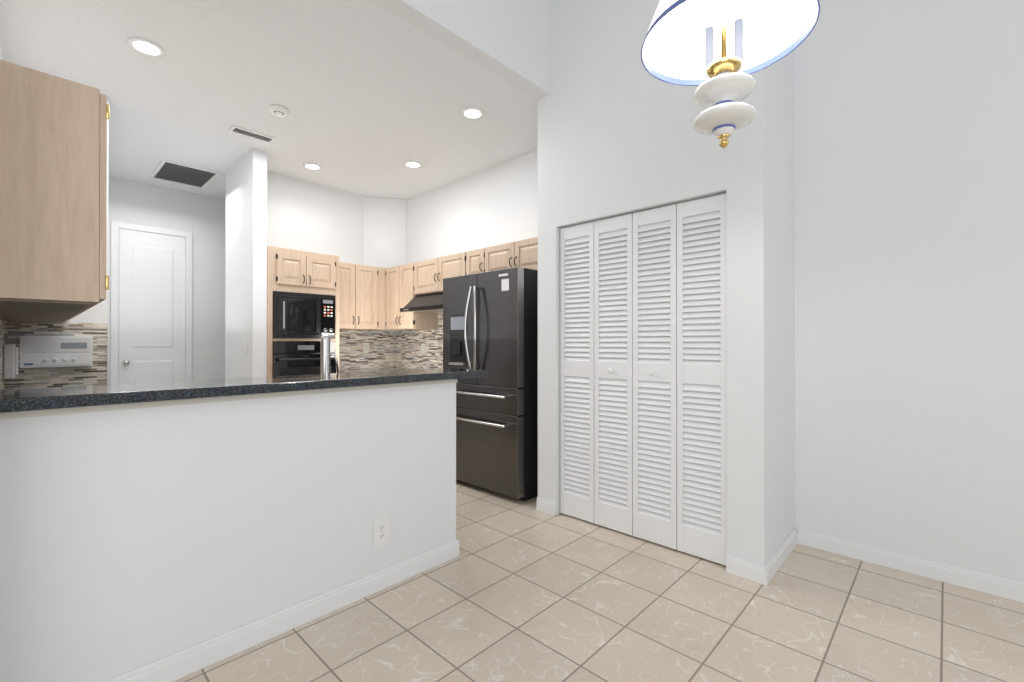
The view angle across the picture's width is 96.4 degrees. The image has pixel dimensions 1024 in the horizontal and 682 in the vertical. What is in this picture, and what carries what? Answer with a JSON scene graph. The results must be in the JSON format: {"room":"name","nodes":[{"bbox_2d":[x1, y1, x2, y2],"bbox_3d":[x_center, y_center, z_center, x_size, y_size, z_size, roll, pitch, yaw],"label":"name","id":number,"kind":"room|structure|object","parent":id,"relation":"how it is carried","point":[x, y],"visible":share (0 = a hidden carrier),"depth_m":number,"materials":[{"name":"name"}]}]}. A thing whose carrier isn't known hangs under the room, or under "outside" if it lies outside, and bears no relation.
{"room":"kitchen","nodes":[
{"label":"kitchen","id":0,"kind":"room"},
{"bbox_2d":[0,0,537,199],"bbox_3d":[-3.217,-1.829,3.073,4.550,0.120,6.420,0,0,43],"label":"ceiling","id":1,"kind":"structure","parent":0,"point":[371,97],"depth_m":3.21,"materials":[{"name":"white paint"}]},
{"bbox_2d":[126,37,165,57],"bbox_3d":[-2.201,-1.766,2.757,0.188,0.008,0.188,0,0,43],"label":"recessed light","id":2,"kind":"object","parent":1,"relation":"in","point":[143,46],"visible":1,"depth_m":2.75,"materials":[{"name":"white"}]},
{"bbox_2d":[149,159,220,188],"bbox_3d":[-3.473,-1.756,4.853,0.710,0.014,0.490,0,0,43],"label":"ceiling vent","id":3,"kind":"object","parent":1,"relation":"in","point":[181,174],"visible":1,"depth_m":4.84,"materials":[{"name":"white metal"}]},
{"bbox_2d":[228,125,275,143],"bbox_3d":[-2.214,-1.760,3.906,0.140,0.012,0.330,0,0,43],"label":"ceiling vent","id":4,"kind":"object","parent":1,"relation":"in","point":[241,131],"visible":1,"depth_m":3.90,"materials":[{"name":"white metal"}]},
{"bbox_2d":[269,104,288,115],"bbox_3d":[-1.774,-1.750,3.482,0.134,0.036,0.134,0,0,43],"label":"smoke detector","id":5,"kind":"object","parent":1,"relation":"attached to","point":[277,110],"visible":0.96,"depth_m":3.45,"materials":[{"name":"white plastic"}]},
{"bbox_2d":[302,163,321,169],"bbox_3d":[-2.017,-1.760,4.622,0.188,0.008,0.188,0,0,43],"label":"recessed light","id":6,"kind":"object","parent":1,"relation":"in","point":[311,166],"visible":1,"depth_m":4.62,"materials":[{"name":"white"}]},
{"bbox_2d":[403,161,421,168],"bbox_3d":[-0.990,-1.760,4.571,0.188,0.008,0.188,0,0,43],"label":"recessed light","id":7,"kind":"object","parent":1,"relation":"in","point":[412,164],"visible":1,"depth_m":4.57,"materials":[{"name":"white"}]},
{"bbox_2d":[461,107,484,119],"bbox_3d":[-0.305,-1.763,3.549,0.188,0.008,0.188,0,0,43],"label":"recessed light","id":8,"kind":"object","parent":1,"relation":"in","point":[473,113],"visible":1,"depth_m":3.55,"materials":[{"name":"white"}]},
{"bbox_2d":[0,0,555,681],"bbox_3d":[-1.513,-0.775,1.452,0.150,4.000,6.420,0,0,43],"label":"wall","id":9,"kind":"structure","parent":0,"point":[130,539],"depth_m":2.04,"materials":[{"name":"white paint"}]},
{"bbox_2d":[0,317,7,389],"bbox_3d":[-2.689,0.094,2.394,1.598,0.447,0.007,0,0,43],"label":"tile backsplash","id":10,"kind":"structure","parent":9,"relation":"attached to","point":[3,324],"depth_m":2.72,"materials":[{"name":"tile"}]},
{"bbox_2d":[3,344,17,378],"bbox_3d":[-3.134,0.125,2.864,0.230,0.210,0.060,0,0,43],"label":"wall phone","id":11,"kind":"object","parent":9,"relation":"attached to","point":[10,371],"visible":1,"depth_m":2.78,"materials":[{"name":"white plastic"}]},
{"bbox_2d":[0,60,108,311],"bbox_3d":[-1.679,-0.504,1.641,0.433,0.740,0.301,0,0,43],"label":"upper cabinet","id":12,"kind":"object","parent":9,"relation":"attached to","point":[53,175],"depth_m":1.51,"materials":[{"name":"brown wood"}]},
{"bbox_2d":[20,336,92,367],"bbox_3d":[-3.078,0.071,3.099,0.046,0.210,0.350,0,0,43],"label":"intercom","id":13,"kind":"object","parent":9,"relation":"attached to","point":[54,351],"visible":1,"depth_m":3.08,"materials":[{"name":"white plastic"}]},
{"bbox_2d":[110,221,191,383],"bbox_3d":[-4.026,-0.025,5.144,0.073,2.524,0.730,0,0,43],"label":"door","id":14,"kind":"structure","parent":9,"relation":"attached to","point":[151,313],"depth_m":5.14,"materials":[{"name":"white wood"}]},
{"bbox_2d":[0,379,457,418],"bbox_3d":[-0.975,0.223,2.008,0.128,0.023,1.806,0,0,43],"label":"trim","id":15,"kind":"structure","parent":9,"relation":"on","point":[24,414],"depth_m":1.70,"materials":[{"name":"white"}]},
{"bbox_2d":[0,368,486,412],"bbox_3d":[-0.976,0.191,2.134,0.405,0.039,1.987,0,0,43],"label":"countertop","id":16,"kind":"structure","parent":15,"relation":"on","point":[19,400],"depth_m":1.75,"materials":[{"name":"black stone"}]},
{"bbox_2d":[244,342,246,353],"bbox_3d":[-2.502,0.065,4.292,0.050,0.118,0.013,0,0,43],"label":"switch plate","id":17,"kind":"object","parent":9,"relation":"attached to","point":[245,343],"depth_m":4.29,"materials":[{"name":"white plastic"}]},
{"bbox_2d":[103,539,458,681],"bbox_3d":[-0.928,1.179,1.963,0.013,0.094,1.813,0,0,43],"label":"baseboard","id":18,"kind":"structure","parent":9,"relation":"attached to","point":[190,659],"depth_m":1.91,"materials":[{"name":"white wood"}]},
{"bbox_2d":[339,330,395,368],"bbox_3d":[-1.850,0.099,5.480,0.007,0.458,0.960,0,0,43],"label":"tile backsplash","id":19,"kind":"structure","parent":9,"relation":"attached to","point":[394,348],"depth_m":5.56,"materials":[{"name":"tile"}]},
{"bbox_2d":[363,343,368,351],"bbox_3d":[-1.769,0.079,5.551,0.009,0.118,0.072,0,0,43],"label":"outlet","id":20,"kind":"object","parent":19,"relation":"attached to","point":[365,347],"depth_m":5.55,"materials":[{"name":"white plastic"}]},
{"bbox_2d":[373,515,389,547],"bbox_3d":[-0.645,0.943,2.264,0.009,0.135,0.088,0,0,43],"label":"outlet","id":21,"kind":"object","parent":9,"relation":"attached to","point":[381,531],"visible":1,"depth_m":2.26,"materials":[{"name":"white plastic"}]},
{"bbox_2d":[385,262,437,329],"bbox_3d":[-1.181,-0.496,5.306,0.584,0.730,0.366,0,0,43],"label":"upper cabinet","id":22,"kind":"object","parent":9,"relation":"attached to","point":[399,287],"visible":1,"depth_m":5.17,"materials":[{"name":"brown wood"}]},
{"bbox_2d":[396,313,442,368],"bbox_3d":[-0.831,-0.086,5.220,1.843,0.827,0.008,0,0,43],"label":"tile backsplash","id":23,"kind":"structure","parent":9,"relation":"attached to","point":[408,343],"depth_m":5.46,"materials":[{"name":"tile"}]},
{"bbox_2d":[421,344,424,353],"bbox_3d":[-1.051,0.089,5.415,0.072,0.118,0.009,0,0,43],"label":"outlet","id":24,"kind":"object","parent":23,"relation":"attached to","point":[422,345],"depth_m":5.41,"materials":[{"name":"white plastic"}]},
{"bbox_2d":[413,252,465,294],"bbox_3d":[-0.656,-0.683,4.809,0.862,0.360,0.366,0,0,43],"label":"upper cabinet","id":25,"kind":"object","parent":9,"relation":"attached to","point":[430,275],"visible":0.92,"depth_m":4.72,"materials":[{"name":"brown wood"}]},
{"bbox_2d":[400,292,442,312],"bbox_3d":[-0.754,-0.404,4.792,0.730,0.192,0.504,0,0,43],"label":"range hood","id":26,"kind":"object","parent":25,"relation":"attached to","point":[429,303],"visible":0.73,"depth_m":4.71,"materials":[{"name":"black metal"}]},
{"bbox_2d":[465,237,537,274],"bbox_3d":[0.028,-0.716,4.160,1.024,0.300,0.366,0,0,43],"label":"upper cabinet","id":27,"kind":"object","parent":9,"relation":"attached to","point":[522,254],"visible":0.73,"depth_m":4.04,"materials":[{"name":"brown wood"}]},
{"bbox_2d":[321,335,338,373],"bbox_3d":[-1.065,0.142,2.604,0.201,0.353,0.112,0,0,43],"label":"faucet","id":28,"kind":"object","parent":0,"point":[325,354],"visible":0.71,"depth_m":2.52,"materials":[{"name":"silver metal"}]},
{"bbox_2d":[363,196,406,267],"bbox_3d":[-1.554,-1.322,5.614,0.258,0.873,0.438,0,0,43],"label":"wall","id":29,"kind":"structure","parent":0,"point":[385,232],"depth_m":5.61,"materials":[{"name":"white paint"}]},
{"bbox_2d":[339,262,386,329],"bbox_3d":[-1.807,-0.497,5.267,0.366,0.730,0.710,0,0,43],"label":"upper cabinet","id":30,"kind":"object","parent":29,"relation":"attached to","point":[362,297],"visible":0.79,"depth_m":5.17,"materials":[{"name":"brown wood"}]},
{"bbox_2d":[173,480,1023,681],"bbox_3d":[-1.202,1.265,1.343,10.000,0.080,6.700,0,0,43],"label":"floor","id":31,"kind":"structure","parent":0,"point":[516,590],"depth_m":2.00,"materials":[{"name":"tile"}]},
{"bbox_2d":[267,246,338,376],"bbox_3d":[-2.212,0.176,4.676,0.589,2.120,0.696,0,0,43],"label":"tall cabinet","id":32,"kind":"object","parent":31,"relation":"on","point":[294,271],"visible":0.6,"depth_m":4.45,"materials":[{"name":"brown wood"}]},
{"bbox_2d":[273,291,335,337],"bbox_3d":[-2.205,-0.247,4.671,0.548,0.439,0.600,0,0,43],"label":"built-in microwave","id":33,"kind":"object","parent":32,"relation":"in","point":[300,315],"visible":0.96,"depth_m":4.48,"materials":[{"name":"black glass"}]},
{"bbox_2d":[273,341,335,375],"bbox_3d":[-2.188,0.326,4.653,0.595,0.646,0.600,0,0,43],"label":"wall oven","id":34,"kind":"object","parent":32,"relation":"in","point":[296,357],"visible":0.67,"depth_m":4.44,"materials":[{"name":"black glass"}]},
{"bbox_2d":[443,267,537,500],"bbox_3d":[-0.082,0.339,3.962,0.905,1.790,0.764,0,0,43],"label":"refrigerator","id":35,"kind":"object","parent":31,"relation":"on","point":[490,322],"visible":0.73,"depth_m":3.60,"materials":[{"name":"black metal"}]},
{"bbox_3d":[-2.233,0.792,2.402,2.243,0.873,0.648,0,0,43],"label":"base cabinet","id":36,"kind":"object","parent":31,"relation":"on","visible":0},
{"bbox_2d":[339,369,375,372],"bbox_3d":[-1.818,0.345,5.038,0.642,0.035,0.358,0,0,43],"label":"countertop","id":37,"kind":"structure","parent":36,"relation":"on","point":[340,370],"depth_m":5.08,"materials":[{"name":"grey stone"}]},
{"bbox_2d":[358,367,418,370],"bbox_3d":[-1.045,0.345,4.982,1.838,0.035,0.625,0,0,43],"label":"countertop","id":38,"kind":"structure","parent":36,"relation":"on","point":[369,369],"depth_m":5.48,"materials":[{"name":"grey stone"}]},
{"bbox_2d":[556,0,775,564],"bbox_3d":[0.828,-0.770,2.815,1.330,4.000,0.100,0,0,43],"label":"wall","id":39,"kind":"structure","parent":0,"point":[627,141],"depth_m":2.63,"materials":[{"name":"white paint"}]},
{"bbox_2d":[560,192,726,565],"bbox_3d":[0.750,0.205,2.860,1.134,2.026,0.068,0,0,43],"label":"closet bifold doors","id":40,"kind":"structure","parent":39,"relation":"in","point":[643,374],"depth_m":2.79,"materials":[{"name":"white wood"}]},
{"bbox_2d":[772,49,799,550],"bbox_3d":[1.501,-0.771,2.645,0.120,4.000,0.540,0,0,43],"label":"wall","id":41,"kind":"structure","parent":0,"point":[785,286],"depth_m":2.63,"materials":[{"name":"white paint"}]},
{"bbox_2d":[759,528,798,585],"bbox_3d":[1.491,1.181,2.528,0.013,0.094,0.637,0,0,43],"label":"baseboard","id":42,"kind":"structure","parent":41,"relation":"attached to","point":[767,571],"depth_m":2.45,"materials":[{"name":"white wood"}]},
{"bbox_2d":[796,0,1023,581],"bbox_3d":[0.981,-0.767,3.593,9.920,4.000,0.120,0,0,43],"label":"wall","id":43,"kind":"structure","parent":0,"point":[864,170],"depth_m":2.42,"materials":[{"name":"white paint"}]},
{"bbox_2d":[799,528,1023,602],"bbox_3d":[3.130,1.177,1.455,3.869,0.094,0.013,0,0,43],"label":"baseboard","id":44,"kind":"structure","parent":43,"relation":"attached to","point":[1007,588],"depth_m":2.40,"materials":[{"name":"white wood"}]},
{"bbox_3d":[0.422,-2.841,-0.294,5.370,0.120,6.540,0,0,43],"label":"ceiling","id":45,"kind":"structure","parent":0,"visible":0},
{"bbox_2d":[641,0,819,147],"bbox_3d":[0.646,-1.680,1.399,0.488,2.187,0.488,0,0,43],"label":"pendant lamp","id":46,"kind":"object","parent":45,"relation":"hanging from","point":[718,52],"visible":1,"depth_m":1.47,"materials":[{"name":"white ceramic"}]}
]}

